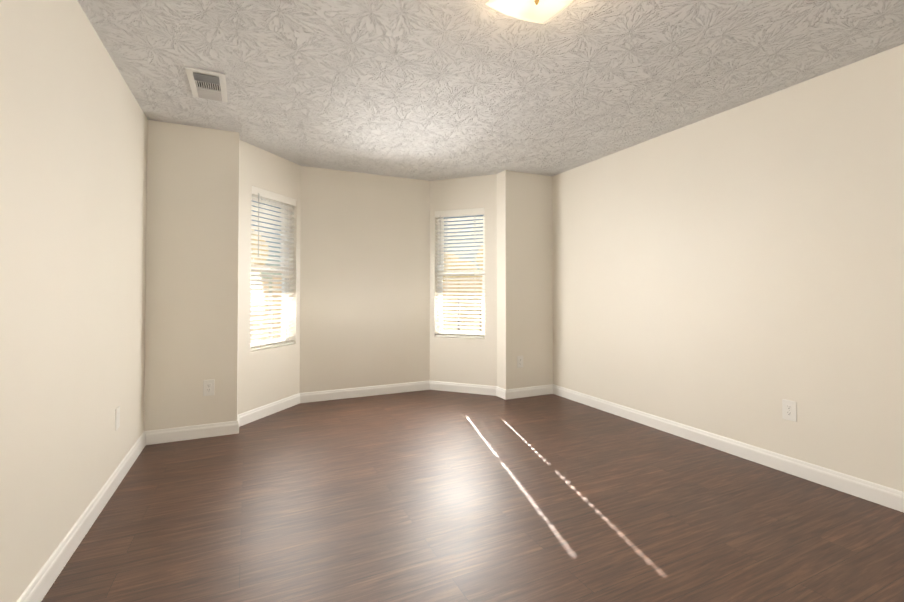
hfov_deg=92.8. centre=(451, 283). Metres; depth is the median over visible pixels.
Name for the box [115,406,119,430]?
electrical outlet
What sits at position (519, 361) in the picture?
electrical outlet
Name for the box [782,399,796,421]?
electrical outlet
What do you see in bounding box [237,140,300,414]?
wall
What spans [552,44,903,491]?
wall
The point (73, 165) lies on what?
wall
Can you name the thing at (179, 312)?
wall
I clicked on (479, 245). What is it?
lift cord
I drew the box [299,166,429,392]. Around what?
wall
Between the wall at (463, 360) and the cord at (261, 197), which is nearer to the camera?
the cord at (261, 197)
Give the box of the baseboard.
[17,381,903,601]
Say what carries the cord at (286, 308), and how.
hanging from the blind headrail
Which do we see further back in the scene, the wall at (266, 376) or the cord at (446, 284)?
the cord at (446, 284)
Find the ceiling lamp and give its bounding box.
[486,0,572,23]
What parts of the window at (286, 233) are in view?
sash glass, sash glass, left window upper sash, left window sash, left window blind bottom rail, frame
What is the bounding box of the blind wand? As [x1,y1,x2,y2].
[258,193,258,256]
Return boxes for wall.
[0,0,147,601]
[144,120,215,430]
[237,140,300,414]
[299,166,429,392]
[430,174,496,385]
[497,170,552,389]
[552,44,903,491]
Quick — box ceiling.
[77,0,903,180]
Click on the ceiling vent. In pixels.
(211, 85)
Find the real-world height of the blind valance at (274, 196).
0.070 m
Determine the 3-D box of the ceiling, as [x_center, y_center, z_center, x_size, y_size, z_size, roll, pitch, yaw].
[0.272,-1.328,2.248,4.290,0.150,5.990,0,-1,-25]
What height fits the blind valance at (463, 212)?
0.070 m
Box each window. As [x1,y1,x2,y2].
[250,194,294,350]
[436,214,484,337]
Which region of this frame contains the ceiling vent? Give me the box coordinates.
[185,66,227,101]
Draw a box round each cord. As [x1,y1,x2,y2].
[260,197,261,346]
[286,308,286,342]
[293,205,293,281]
[446,217,446,334]
[474,251,474,336]
[479,222,479,282]
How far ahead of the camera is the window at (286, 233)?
4.12 m
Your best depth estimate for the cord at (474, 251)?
4.85 m
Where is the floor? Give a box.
[41,390,903,601]
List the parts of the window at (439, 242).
frame, right window blind bottom rail, sash glass, right window sash, right window upper sash, sash glass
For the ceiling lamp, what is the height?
0.106 m
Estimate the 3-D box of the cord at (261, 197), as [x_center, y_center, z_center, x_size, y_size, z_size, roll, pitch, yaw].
[-1.741,-0.116,3.926,0.002,1.396,0.003,-1,-1,35]
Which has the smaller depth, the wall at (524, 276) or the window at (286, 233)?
the window at (286, 233)
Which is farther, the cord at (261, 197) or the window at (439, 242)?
the window at (439, 242)
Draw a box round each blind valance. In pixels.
[252,186,296,205]
[435,208,484,216]
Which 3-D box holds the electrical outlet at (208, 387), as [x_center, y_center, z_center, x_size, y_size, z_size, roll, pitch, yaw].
[-1.915,0.822,3.392,0.078,0.126,0.008,0,-1,-25]
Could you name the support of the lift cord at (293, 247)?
hanging from the blind headrail
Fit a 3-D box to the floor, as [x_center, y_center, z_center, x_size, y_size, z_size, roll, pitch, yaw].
[0.266,1.247,2.217,4.590,0.120,6.320,0,-1,-25]
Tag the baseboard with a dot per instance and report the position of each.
(41, 583)
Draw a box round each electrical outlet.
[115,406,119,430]
[203,379,214,395]
[517,356,522,367]
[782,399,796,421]
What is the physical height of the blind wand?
0.575 m

